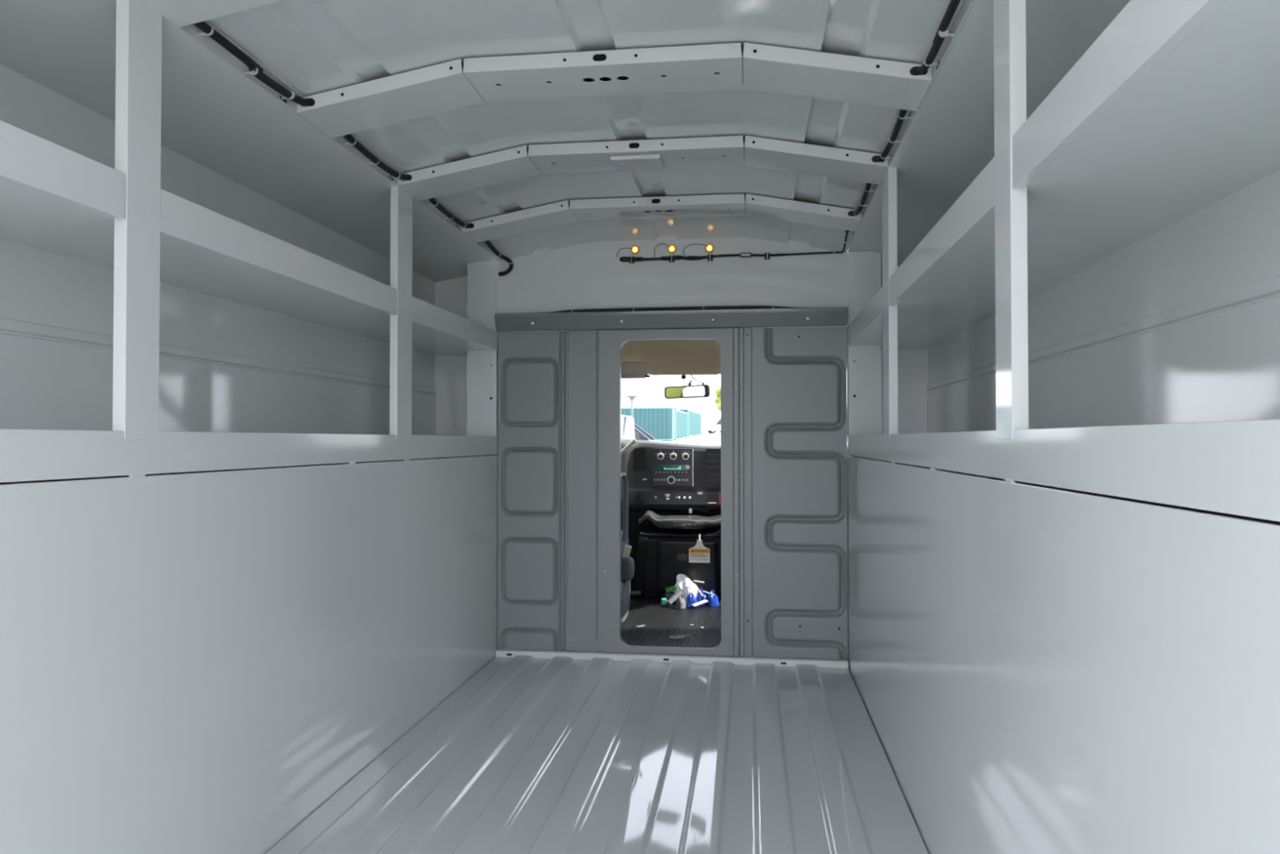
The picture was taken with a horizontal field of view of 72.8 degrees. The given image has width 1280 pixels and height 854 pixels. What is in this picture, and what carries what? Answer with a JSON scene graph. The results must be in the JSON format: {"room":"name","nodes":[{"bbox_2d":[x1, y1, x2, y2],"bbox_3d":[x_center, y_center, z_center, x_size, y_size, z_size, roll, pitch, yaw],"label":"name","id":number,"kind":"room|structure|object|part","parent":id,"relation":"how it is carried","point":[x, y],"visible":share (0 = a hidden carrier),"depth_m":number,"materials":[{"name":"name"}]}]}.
{"room":"vehicle interior","nodes":[
{"label":"vehicle interior","id":0,"kind":"room"},
{"bbox_2d":[0,64,435,484],"bbox_3d":[-1.081,0.105,1.708,0.009,1.510,3.760,0,-1,7],"label":"wall","id":1,"kind":"structure","parent":0,"point":[225,365],"depth_m":2.02,"materials":[{"name":"grey metal"}]},
{"bbox_2d":[0,331,510,853],"bbox_3d":[-0.767,0.076,1.668,0.012,1.572,3.760,0,-1,7],"label":"wall","id":2,"kind":"structure","parent":0,"point":[191,663],"depth_m":1.60,"materials":[{"name":"white metal"}]},
{"bbox_2d":[0,0,498,482],"bbox_3d":[-0.917,-0.298,1.690,0.316,0.758,3.755,0,-1,7],"label":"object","id":3,"kind":"object","parent":2,"relation":"on","point":[55,198],"visible":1,"depth_m":1.50,"materials":[{"name":"grey paint"}]},
{"bbox_3d":[-0.907,-0.371,0.582,0.016,0.072,1.556,0,-1,7],"label":"shelf rail","id":4,"kind":"part","parent":3,"relation":"part of","materials":[{"name":"grey metal"}]},
{"bbox_3d":[-0.806,-0.331,1.394,0.022,0.701,0.078,0,-1,7],"label":"post","id":5,"kind":"part","parent":3,"relation":"part of","materials":[{"name":"grey metal"}]},
{"bbox_3d":[-0.919,-0.322,1.691,0.312,0.003,3.755,0,-1,7],"label":"shelf panel","id":6,"kind":"part","parent":3,"relation":"part of","materials":[{"name":"grey paint"}]},
{"bbox_3d":[-0.773,0.044,1.582,0.003,0.070,3.587,0,-1,7],"label":"rail","id":7,"kind":"part","parent":3,"relation":"part of","materials":[{"name":"grey metal"}]},
{"bbox_3d":[-0.739,-0.351,1.914,0.016,0.072,0.970,0,-1,7],"label":"shelf rail","id":8,"kind":"part","parent":3,"relation":"part of","materials":[{"name":"grey metal"}]},
{"bbox_3d":[-0.673,-0.315,2.448,0.022,0.701,0.105,0,-1,7],"label":"post","id":9,"kind":"part","parent":3,"relation":"part of","materials":[{"name":"grey metal"}]},
{"bbox_3d":[-0.610,-0.336,2.935,0.016,0.072,0.874,0,-1,7],"label":"shelf rail","id":10,"kind":"part","parent":3,"relation":"part of","materials":[{"name":"grey metal"}]},
{"bbox_3d":[-0.610,-0.302,3.370,0.119,0.676,0.030,0,-1,7],"label":"plate","id":11,"kind":"part","parent":3,"relation":"part of","materials":[{"name":"grey paint"}]},
{"bbox_2d":[161,15,493,255],"bbox_3d":[-0.766,-0.696,1.582,0.019,0.036,3.567,0,-1,7],"label":"trim","id":12,"kind":"structure","parent":2,"relation":"attached to","point":[192,29],"depth_m":1.79,"materials":[{"name":"grey paint"}]},
{"bbox_2d":[192,21,513,275],"bbox_3d":[-0.737,-0.658,1.603,0.065,0.104,3.516,0,-1,7],"label":"wiring loom","id":13,"kind":"object","parent":2,"relation":"attached to","point":[255,69],"visible":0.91,"depth_m":1.81,"materials":[{"name":"black"}]},
{"bbox_2d":[495,648,848,667],"bbox_3d":[0.104,0.867,3.240,1.314,0.036,0.044,0,-1,7],"label":"trim","id":14,"kind":"structure","parent":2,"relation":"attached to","point":[501,652],"depth_m":3.22,"materials":[{"name":"grey paint"}]},
{"bbox_2d":[497,330,598,651],"bbox_3d":[-0.351,0.242,3.325,0.391,1.216,0.021,0,-1,7],"label":"partition panel","id":15,"kind":"object","parent":14,"relation":"on","point":[548,392],"visible":1,"depth_m":3.32,"materials":[{"name":"grey metal"}]},
{"bbox_2d":[598,328,752,656],"bbox_3d":[0.130,0.241,3.263,0.582,1.216,0.037,0,-1,7],"label":"doorway panel","id":16,"kind":"object","parent":14,"relation":"on","point":[735,344],"visible":1,"depth_m":3.23,"materials":[{"name":"silver metal"}]},
{"bbox_2d":[494,306,848,331],"bbox_3d":[0.102,-0.400,3.240,1.315,0.062,0.050,0,-1,7],"label":"crossbar","id":17,"kind":"object","parent":16,"relation":"attached to","point":[835,316],"visible":1,"depth_m":3.22,"materials":[{"name":"grey metal"}]},
{"bbox_2d":[520,304,795,313],"bbox_3d":[0.103,-0.433,3.247,1.310,0.032,0.032,0,-1,7],"label":"seal","id":18,"kind":"object","parent":17,"relation":"on","point":[744,307],"visible":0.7,"depth_m":3.23,"materials":[{"name":"black rubber"}]},
{"bbox_2d":[751,326,847,658],"bbox_3d":[0.588,0.240,3.205,0.344,1.216,0.024,0,-1,7],"label":"partition panel","id":19,"kind":"object","parent":14,"relation":"on","point":[799,374],"visible":1,"depth_m":3.20,"materials":[{"name":"grey metal"}]},
{"bbox_2d":[434,275,497,457],"bbox_3d":[-0.689,0.117,3.556,0.328,1.540,0.006,0,-1,7],"label":"wall","id":20,"kind":"structure","parent":0,"point":[451,295],"depth_m":3.57,"materials":[{"name":"grey metal"}]},
{"bbox_2d":[0,0,1130,282],"bbox_3d":[-0.106,-0.712,1.597,1.976,0.172,3.760,0,-1,7],"label":"ceiling","id":21,"kind":"structure","parent":0,"point":[315,46],"depth_m":1.87,"materials":[{"name":"paint"}]},
{"bbox_2d":[141,0,284,27],"bbox_3d":[-0.141,-0.730,1.316,1.317,0.097,0.160,0,-1,7],"label":"bow","id":22,"kind":"object","parent":21,"relation":"attached to","point":[181,13],"visible":1,"depth_m":1.44,"materials":[{"name":"grey paint"}]},
{"bbox_2d":[297,42,931,137],"bbox_3d":[-0.073,-0.722,1.858,1.317,0.097,0.160,0,-1,7],"label":"bow","id":23,"kind":"object","parent":21,"relation":"attached to","point":[454,84],"visible":0.87,"depth_m":1.83,"materials":[{"name":"grey paint"}]},
{"bbox_2d":[397,135,888,201],"bbox_3d":[-0.006,-0.714,2.390,1.317,0.097,0.160,0,-1,7],"label":"bow","id":24,"kind":"object","parent":21,"relation":"attached to","point":[522,162],"visible":0.83,"depth_m":2.35,"materials":[{"name":"grey paint"}]},
{"bbox_2d":[610,153,664,171],"bbox_3d":[-0.006,-0.725,2.384,0.134,0.016,0.117,0,-1,7],"label":"dome lamp","id":25,"kind":"object","parent":24,"relation":"attached to","point":[646,162],"visible":1,"depth_m":2.36,"materials":[{"name":"white plastic"}]},
{"bbox_2d":[462,193,861,242],"bbox_3d":[0.062,-0.706,2.929,1.317,0.097,0.160,0,-1,7],"label":"bow","id":26,"kind":"object","parent":21,"relation":"attached to","point":[562,212],"visible":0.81,"depth_m":2.89,"materials":[{"name":"grey paint"}]},
{"bbox_2d":[265,577,928,853],"bbox_3d":[-0.005,0.865,2.372,1.860,0.050,5.370,0,-1,7],"label":"floor","id":27,"kind":"structure","parent":0,"point":[530,754],"depth_m":2.15,"materials":[{"name":"grey paint"}]},
{"bbox_2d":[561,595,752,655],"bbox_3d":[0.182,0.857,3.858,1.860,0.010,1.175,0,-1,7],"label":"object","id":28,"kind":"structure","parent":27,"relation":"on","point":[660,621],"depth_m":3.74,"materials":[{"name":"black rubber"}]},
{"bbox_2d":[621,471,634,623],"bbox_3d":[-0.303,0.278,3.916,0.601,1.150,0.720,0,-1,7],"label":"seat","id":29,"kind":"object","parent":28,"relation":"on","point":[627,562],"visible":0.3,"depth_m":3.77,"materials":[{"name":"grey fabric"}]},
{"bbox_2d":[621,529,628,555],"bbox_3d":[-0.321,0.539,4.004,0.525,0.150,0.520,0,-1,7],"label":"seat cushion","id":30,"kind":"object","parent":29,"relation":"on","point":[623,531],"depth_m":3.80,"materials":[{"name":"grey fabric"}]},
{"bbox_3d":[-0.076,0.350,3.782,0.029,0.307,0.098,0,-1,20],"label":"armrest","id":31,"kind":"part","parent":29,"relation":"part of","materials":[{"name":"grey plastic"}]},
{"bbox_3d":[-0.320,0.729,3.961,0.498,0.250,0.480,0,-1,7],"label":"seat","id":32,"kind":"part","parent":29,"relation":"part of","materials":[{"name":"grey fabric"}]},
{"bbox_2d":[630,590,640,596],"bbox_3d":[-0.137,0.839,4.355,0.286,0.038,0.057,0,-1,7],"label":"trim","id":33,"kind":"structure","parent":28,"relation":"on","point":[633,593],"depth_m":4.34,"materials":[{"name":"grey plastic"}]},
{"bbox_2d":[661,598,666,604],"bbox_3d":[0.115,0.841,4.182,0.024,0.030,0.024,0,-1,-5],"label":"box","id":34,"kind":"object","parent":28,"relation":"on","point":[663,600],"visible":0.99,"depth_m":4.17,"materials":[{"name":"teal"}]},
{"bbox_2d":[663,591,675,603],"bbox_3d":[0.150,0.832,4.228,0.070,0.050,0.050,0,-1,2],"label":"pouch","id":35,"kind":"object","parent":28,"relation":"on","point":[666,595],"visible":0.47,"depth_m":4.21,"materials":[{"name":"black plastic"}]},
{"bbox_2d":[665,585,676,592],"bbox_3d":[0.156,0.792,4.247,0.064,0.033,0.050,0,-1,-1],"label":"packet","id":36,"kind":"object","parent":35,"relation":"on","point":[671,588],"visible":0.8,"depth_m":4.22,"materials":[{"name":"green plastic"}]},
{"bbox_2d":[666,591,682,604],"bbox_3d":[0.164,0.818,4.152,0.088,0.056,0.026,1,-1,-41],"label":"strap","id":37,"kind":"object","parent":28,"relation":"on","point":[673,597],"visible":1,"depth_m":4.14,"materials":[{"name":"white plastic"}]},
{"bbox_2d":[668,635,690,639],"bbox_3d":[0.160,0.845,3.494,0.086,0.002,0.073,0,-1,7],"label":"paper scrap","id":38,"kind":"object","parent":28,"relation":"on","point":[673,637],"visible":1,"depth_m":3.49,"materials":[{"name":"grey paper"}]},
{"bbox_2d":[675,595,685,608],"bbox_3d":[0.191,0.828,4.111,0.053,0.055,0.063,0,-1,7],"label":"bundle","id":39,"kind":"object","parent":28,"relation":"on","point":[680,602],"visible":1,"depth_m":4.09,"materials":[{"name":"plastic"}]},
{"bbox_2d":[672,573,697,602],"bbox_3d":[0.224,0.787,4.232,0.124,0.141,0.090,0,-1,23],"label":"crumpled cloth","id":40,"kind":"object","parent":28,"relation":"on","point":[683,584],"visible":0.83,"depth_m":4.21,"materials":[{"name":"white fabric"}]},
{"bbox_2d":[685,591,698,607],"bbox_3d":[0.243,0.821,4.138,0.056,0.069,0.068,-1,-1,44],"label":"packet","id":41,"kind":"object","parent":28,"relation":"on","point":[691,599],"visible":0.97,"depth_m":4.12,"materials":[{"name":"plastic"}]},
{"bbox_2d":[693,583,702,595],"bbox_3d":[0.280,0.779,4.148,0.046,0.057,0.008,0,-1,27],"label":"strip","id":42,"kind":"object","parent":28,"relation":"on","point":[695,584],"visible":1,"depth_m":4.15,"materials":[{"name":"white"}]},
{"bbox_2d":[692,599,707,606],"bbox_3d":[0.283,0.834,4.109,0.073,0.028,0.030,0,-1,-18],"label":"leaflet","id":43,"kind":"object","parent":28,"relation":"on","point":[704,601],"visible":1,"depth_m":4.10,"materials":[{"name":"white paper"}]},
{"bbox_2d":[696,586,706,605],"bbox_3d":[0.297,0.814,4.176,0.054,0.085,0.051,0,-1,-31],"label":"packet","id":44,"kind":"object","parent":28,"relation":"on","point":[699,597],"visible":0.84,"depth_m":4.16,"materials":[{"name":"plastic"}]},
{"bbox_2d":[706,589,719,606],"bbox_3d":[0.347,0.820,4.176,0.068,0.073,0.081,0,-1,7],"label":"packet","id":45,"kind":"object","parent":28,"relation":"on","point":[713,601],"visible":0.94,"depth_m":4.16,"materials":[{"name":"plastic"}]},
{"bbox_2d":[633,522,720,599],"bbox_3d":[0.263,0.684,4.496,0.568,0.354,0.434,0,-1,7],"label":"console","id":46,"kind":"object","parent":27,"relation":"on","point":[662,554],"visible":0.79,"depth_m":4.31,"materials":[{"name":"black plastic"}]},
{"bbox_2d":[638,510,720,528],"bbox_3d":[0.222,0.464,4.376,0.453,0.084,0.210,0,-1,7],"label":"cushion","id":47,"kind":"object","parent":46,"relation":"on","point":[669,522],"visible":0.91,"depth_m":4.29,"materials":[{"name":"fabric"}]},
{"bbox_3d":[0.236,0.695,4.306,0.322,0.288,0.047,0,-1,7],"label":"access panel","id":48,"kind":"part","parent":46,"relation":"part of","materials":[{"name":"black plastic"}]},
{"bbox_2d":[688,533,710,562],"bbox_3d":[0.292,0.596,4.267,0.104,0.139,0.017,0,-1,7],"label":"tag","id":49,"kind":"object","parent":46,"relation":"hanging from","point":[699,553],"visible":1,"depth_m":4.26,"materials":[{"name":"white"}]},
{"bbox_2d":[621,511,720,577],"bbox_3d":[0.330,0.527,5.031,1.940,0.805,0.040,0,-1,7],"label":"wall","id":50,"kind":"structure","parent":0,"point":[634,529],"depth_m":5.05,"materials":[{"name":"grey plastic"}]},
{"bbox_2d":[621,439,720,511],"bbox_3d":[0.313,0.258,4.704,1.711,0.386,0.609,0,-1,7],"label":"dashboard","id":51,"kind":"object","parent":50,"relation":"attached to","point":[661,476],"visible":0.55,"depth_m":4.46,"materials":[{"name":"grey plastic"}]},
{"bbox_2d":[621,439,636,454],"bbox_3d":[-0.110,0.133,4.347,0.081,0.146,0.259,0,-1,-29],"label":"lever","id":52,"kind":"object","parent":51,"relation":"attached to","point":[633,441],"visible":0.57,"depth_m":4.26,"materials":[{"name":"beige plastic"}]},
{"bbox_3d":[-0.100,0.128,4.310,0.180,0.118,0.036,-1,-1,44],"label":"lever arm","id":53,"kind":"part","parent":52,"relation":"part of","materials":[{"name":"beige plastic"}]},
{"bbox_2d":[635,448,646,470],"bbox_3d":[0.005,0.166,4.491,0.056,0.115,0.026,0,-1,7],"label":"air vent","id":54,"kind":"object","parent":51,"relation":"attached to","point":[640,453],"depth_m":4.49,"materials":[{"name":"black plastic"}]},
{"bbox_3d":[0.106,0.150,4.463,0.025,0.025,0.017,0,-1,7],"label":"knob","id":55,"kind":"part","parent":51,"relation":"part of","materials":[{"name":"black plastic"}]},
{"bbox_3d":[0.160,0.272,4.456,0.030,0.030,0.013,0,-1,7],"label":"knob","id":56,"kind":"part","parent":51,"relation":"part of","materials":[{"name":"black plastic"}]},
{"bbox_3d":[0.169,0.209,4.477,0.213,0.195,0.029,0,-1,7],"label":"radio panel","id":57,"kind":"part","parent":51,"relation":"part of","materials":[{"name":"black plastic"}]},
{"bbox_2d":[635,490,720,505],"bbox_3d":[0.236,0.365,4.447,0.520,0.070,0.023,0,-1,7],"label":"control panel","id":58,"kind":"object","parent":51,"relation":"attached to","point":[642,497],"depth_m":4.45,"materials":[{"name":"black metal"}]},
{"bbox_3d":[0.234,0.150,4.447,0.025,0.025,0.017,0,-1,7],"label":"knob","id":59,"kind":"part","parent":51,"relation":"part of","materials":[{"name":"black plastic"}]},
{"bbox_2d":[688,507,710,513],"bbox_3d":[0.302,0.427,4.439,0.114,0.026,0.028,0,-1,-16],"label":"connector","id":60,"kind":"object","parent":51,"relation":"hanging from","point":[694,508],"visible":1,"depth_m":4.43,"materials":[{"name":"black plastic"}]},
{"bbox_2d":[706,448,720,486],"bbox_3d":[0.418,0.207,4.438,0.156,0.191,0.026,0,-1,7],"label":"air vent","id":61,"kind":"object","parent":51,"relation":"attached to","point":[713,455],"depth_m":4.44,"materials":[{"name":"black plastic"}]},
{"bbox_3d":[0.277,-0.092,4.624,1.860,0.400,0.760,0,-1,7],"label":"window","id":62,"kind":"structure","parent":50,"relation":"in","visible":0},
{"bbox_2d":[664,379,710,399],"bbox_3d":[0.242,-0.189,4.305,0.276,0.094,0.063,-1,-1,42],"label":"mirror","id":63,"kind":"object","parent":62,"relation":"attached to","point":[689,391],"visible":1,"depth_m":4.28,"materials":[{"name":"black plastic"}]},
{"bbox_3d":[0.223,-0.173,4.283,0.247,0.048,0.006,-1,-1,42],"label":"glass","id":64,"kind":"part","parent":63,"relation":"part of","materials":[{"name":"white mirror"}]},
{"bbox_2d":[496,235,848,331],"bbox_3d":[0.106,-0.572,3.274,1.330,0.405,0.006,0,-1,7],"label":"wall","id":65,"kind":"structure","parent":0,"point":[591,274],"depth_m":3.27,"materials":[{"name":"grey metal"}]},
{"bbox_2d":[617,245,639,255],"bbox_3d":[-0.046,-0.663,3.285,0.084,0.045,0.012,0,-1,7],"label":"lamp","id":66,"kind":"object","parent":65,"relation":"attached to","point":[634,249],"visible":1,"depth_m":3.28,"materials":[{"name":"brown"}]},
{"bbox_2d":[653,243,675,257],"bbox_3d":[0.094,-0.664,3.268,0.082,0.056,0.012,0,-1,7],"label":"lamp","id":67,"kind":"object","parent":65,"relation":"attached to","point":[672,249],"visible":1,"depth_m":3.26,"materials":[{"name":"brown"}]},
{"bbox_2d":[683,244,713,256],"bbox_3d":[0.219,-0.659,3.252,0.114,0.055,0.012,0,-1,7],"label":"lamp","id":68,"kind":"object","parent":65,"relation":"attached to","point":[709,248],"visible":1,"depth_m":3.25,"materials":[{"name":"brown"}]},
{"bbox_2d":[545,326,816,375],"bbox_3d":[0.169,-0.340,3.770,1.860,0.160,0.952,0,-1,7],"label":"ceiling","id":69,"kind":"structure","parent":0,"point":[702,356],"depth_m":4.00,"materials":[{"name":"beige fabric"}]},
{"bbox_2d":[621,361,652,378],"bbox_3d":[-0.143,-0.263,4.038,0.405,0.077,0.027,0,-1,7],"label":"sun visor","id":70,"kind":"object","parent":69,"relation":"attached to","point":[629,370],"visible":0.38,"depth_m":4.01,"materials":[{"name":"beige fabric"}]},
{"bbox_2d":[680,374,686,379],"bbox_3d":[0.214,-0.245,4.261,0.026,0.026,0.026,0,-1,7],"label":"sensor","id":71,"kind":"object","parent":69,"relation":"attached to","point":[683,376],"visible":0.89,"depth_m":4.25,"materials":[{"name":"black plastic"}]},
{"bbox_2d":[690,374,704,384],"bbox_3d":[0.281,-0.232,4.265,0.088,0.053,0.015,1,-1,-34],"label":"wire","id":72,"kind":"object","parent":69,"relation":"hanging from","point":[703,383],"visible":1,"depth_m":4.26,"materials":[{"name":"black plastic"}]},
{"bbox_2d":[848,264,928,467],"bbox_3d":[0.949,0.114,3.349,0.328,1.540,0.006,0,-1,7],"label":"wall","id":73,"kind":"structure","parent":0,"point":[913,378],"depth_m":3.34,"materials":[{"name":"grey metal"}]},
{"bbox_2d":[846,326,1279,853],"bbox_3d":[0.554,0.073,1.501,0.012,1.572,3.760,0,-1,7],"label":"wall","id":74,"kind":"structure","parent":0,"point":[1033,668],"depth_m":0.99,"materials":[{"name":"white metal"}]},
{"bbox_2d":[848,0,975,247],"bbox_3d":[0.530,-0.698,1.419,0.019,0.036,3.567,0,-1,7],"label":"trim","id":75,"kind":"structure","parent":74,"relation":"attached to","point":[963,6],"depth_m":1.68,"materials":[{"name":"grey paint"}]},
{"bbox_2d":[619,0,960,263],"bbox_3d":[0.507,-0.678,1.533,0.802,0.064,3.608,0,-1,-6],"label":"harness","id":76,"kind":"object","parent":75,"relation":"attached to","point":[942,33],"visible":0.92,"depth_m":2.15,"materials":[{"name":"black plastic"}]},
{"bbox_2d":[846,0,1279,521],"bbox_3d":[0.704,-0.301,1.486,0.316,0.758,3.755,0,-1,7],"label":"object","id":77,"kind":"object","parent":74,"relation":"on","point":[1173,110],"visible":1,"depth_m":1.12,"materials":[{"name":"grey paint"}]},
{"bbox_3d":[0.716,-0.339,2.767,0.016,0.072,0.874,0,-1,7],"label":"shelf rail","id":78,"kind":"part","parent":77,"relation":"part of","materials":[{"name":"grey metal"}]},
{"bbox_3d":[0.825,-0.305,3.189,0.119,0.676,0.030,0,-1,7],"label":"plate","id":79,"kind":"part","parent":77,"relation":"part of","materials":[{"name":"grey paint"}]},
{"bbox_3d":[0.656,-0.318,2.280,0.022,0.701,0.105,0,-1,7],"label":"post","id":80,"kind":"part","parent":77,"relation":"part of","materials":[{"name":"grey metal"}]},
{"bbox_3d":[0.587,-0.353,1.747,0.016,0.072,0.970,0,-1,7],"label":"shelf rail","id":81,"kind":"part","parent":77,"relation":"part of","materials":[{"name":"grey metal"}]},
{"bbox_3d":[0.523,-0.334,1.226,0.022,0.701,0.078,0,-1,7],"label":"post","id":82,"kind":"part","parent":77,"relation":"part of","materials":[{"name":"grey metal"}]},
{"bbox_3d":[0.539,0.042,1.417,0.003,0.070,3.587,0,-1,7],"label":"rail","id":83,"kind":"part","parent":77,"relation":"part of","materials":[{"name":"grey metal"}]},
{"bbox_3d":[0.706,-0.325,1.486,0.312,0.003,3.755,0,-1,7],"label":"shelf panel","id":84,"kind":"part","parent":77,"relation":"part of","materials":[{"name":"grey paint"}]},
{"bbox_3d":[0.420,-0.373,0.414,0.016,0.072,1.556,0,-1,7],"label":"shelf rail","id":85,"kind":"part","parent":77,"relation":"part of","materials":[{"name":"grey metal"}]},
{"bbox_2d":[926,168,1279,523],"bbox_3d":[0.868,0.102,1.461,0.009,1.510,3.760,0,-1,7],"label":"wall","id":86,"kind":"structure","parent":0,"point":[1180,323],"depth_m":1.45,"materials":[{"name":"grey metal"}]},
{"label":"outside","id":87,"kind":"structure","parent":0,"visible":0},
{"bbox_2d":[666,426,720,445],"bbox_3d":[7.218,1.017,59.556,220.000,5.784,240.000,0,-1,7],"label":"ground","id":88,"kind":"structure","parent":87,"point":[705,437],"depth_m":66.19,"materials":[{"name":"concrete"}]},
{"bbox_2d":[621,414,635,439],"bbox_3d":[-1.032,0.572,19.779,1.940,1.680,5.194,0,-1,7],"label":"car","id":89,"kind":"object","parent":88,"relation":"on","point":[628,432],"visible":0.04,"depth_m":19.25,"materials":[{"name":"white paint"}]},
{"bbox_2d":[626,395,637,417],"bbox_3d":[-0.464,-0.363,50.467,0.680,2.975,0.680,0,-1,7],"label":"street lamp","id":90,"kind":"object","parent":88,"relation":"on","point":[631,397],"visible":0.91,"depth_m":50.41,"materials":[{"name":"grey metal"}]},
{"bbox_2d":[621,407,676,440],"bbox_3d":[-3.490,-0.193,64.173,12.200,2.420,2.440,0,-1,7],"label":"shipping container","id":91,"kind":"object","parent":88,"relation":"on","point":[660,423],"visible":0.2,"depth_m":62.41,"materials":[{"name":"teal metal"}]},
{"bbox_3d":[-3.635,-1.360,63.039,12.200,0.100,0.100,0,-1,7],"label":"rail","id":92,"kind":"part","parent":91,"relation":"part of","materials":[{"name":"teal metal"}]},
{"bbox_3d":[-3.635,0.930,63.006,12.200,0.100,0.100,0,-1,7],"label":"rail","id":93,"kind":"part","parent":91,"relation":"part of","materials":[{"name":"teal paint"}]},
{"bbox_3d":[2.357,-0.221,62.266,0.120,2.420,0.120,0,-1,7],"label":"corner post","id":94,"kind":"part","parent":91,"relation":"part of","materials":[{"name":"teal metal"}]},
{"bbox_3d":[2.648,-0.187,64.567,0.120,2.420,0.120,0,-1,7],"label":"corner post","id":95,"kind":"part","parent":91,"relation":"part of","materials":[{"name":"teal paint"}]},
{"bbox_2d":[634,422,684,444],"bbox_3d":[-0.810,0.513,28.320,4.594,1.640,1.890,0,-1,7],"label":"car","id":96,"kind":"object","parent":88,"relation":"on","point":[640,433],"visible":0.03,"depth_m":27.44,"materials":[{"name":"grey paint"}]},
{"bbox_3d":[-1.208,0.060,28.377,3.081,0.703,1.610,0,-1,7],"label":"cabin glass","id":97,"kind":"part","parent":96,"relation":"part of","materials":[{"name":"grey"}]},
{"bbox_2d":[676,409,688,439],"bbox_3d":[2.073,-0.142,71.150,2.440,2.420,12.200,0,-1,9],"label":"shipping container","id":98,"kind":"object","parent":88,"relation":"on","point":[682,416],"visible":0.27,"depth_m":72.45,"materials":[{"name":"teal metal"}]},
{"bbox_3d":[4.184,-0.057,76.926,0.124,2.420,0.124,0,-1,7],"label":"corner post","id":99,"kind":"part","parent":98,"relation":"part of","materials":[{"name":"teal metal"}]},
{"bbox_2d":[679,408,701,436],"bbox_3d":[4.116,-0.274,83.495,2.865,2.420,12.278,0,-1,7],"label":"shipping container","id":100,"kind":"object","parent":88,"relation":"on","point":[694,417],"visible":0.41,"depth_m":82.24,"materials":[{"name":"teal metal"}]},
{"bbox_3d":[4.295,-0.364,77.347,0.124,2.420,0.124,0,-1,7],"label":"corner post","id":101,"kind":"part","parent":100,"relation":"part of","materials":[{"name":"metal"}]},
{"bbox_2d":[702,416,720,433],"bbox_3d":[9.521,-0.240,94.566,5.194,1.870,1.990,0,-1,-3],"label":"car","id":102,"kind":"object","parent":88,"relation":"on","point":[716,426],"visible":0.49,"depth_m":93.53,"materials":[{"name":"white paint"}]},
{"bbox_2d":[714,386,720,411],"bbox_3d":[10.785,-2.412,111.513,2.559,5.905,2.337,0,-1,7],"label":"tree","id":103,"kind":"object","parent":88,"relation":"on","point":[717,398],"visible":0.29,"depth_m":111.42,"materials":[{"name":"green plant"}]}
]}

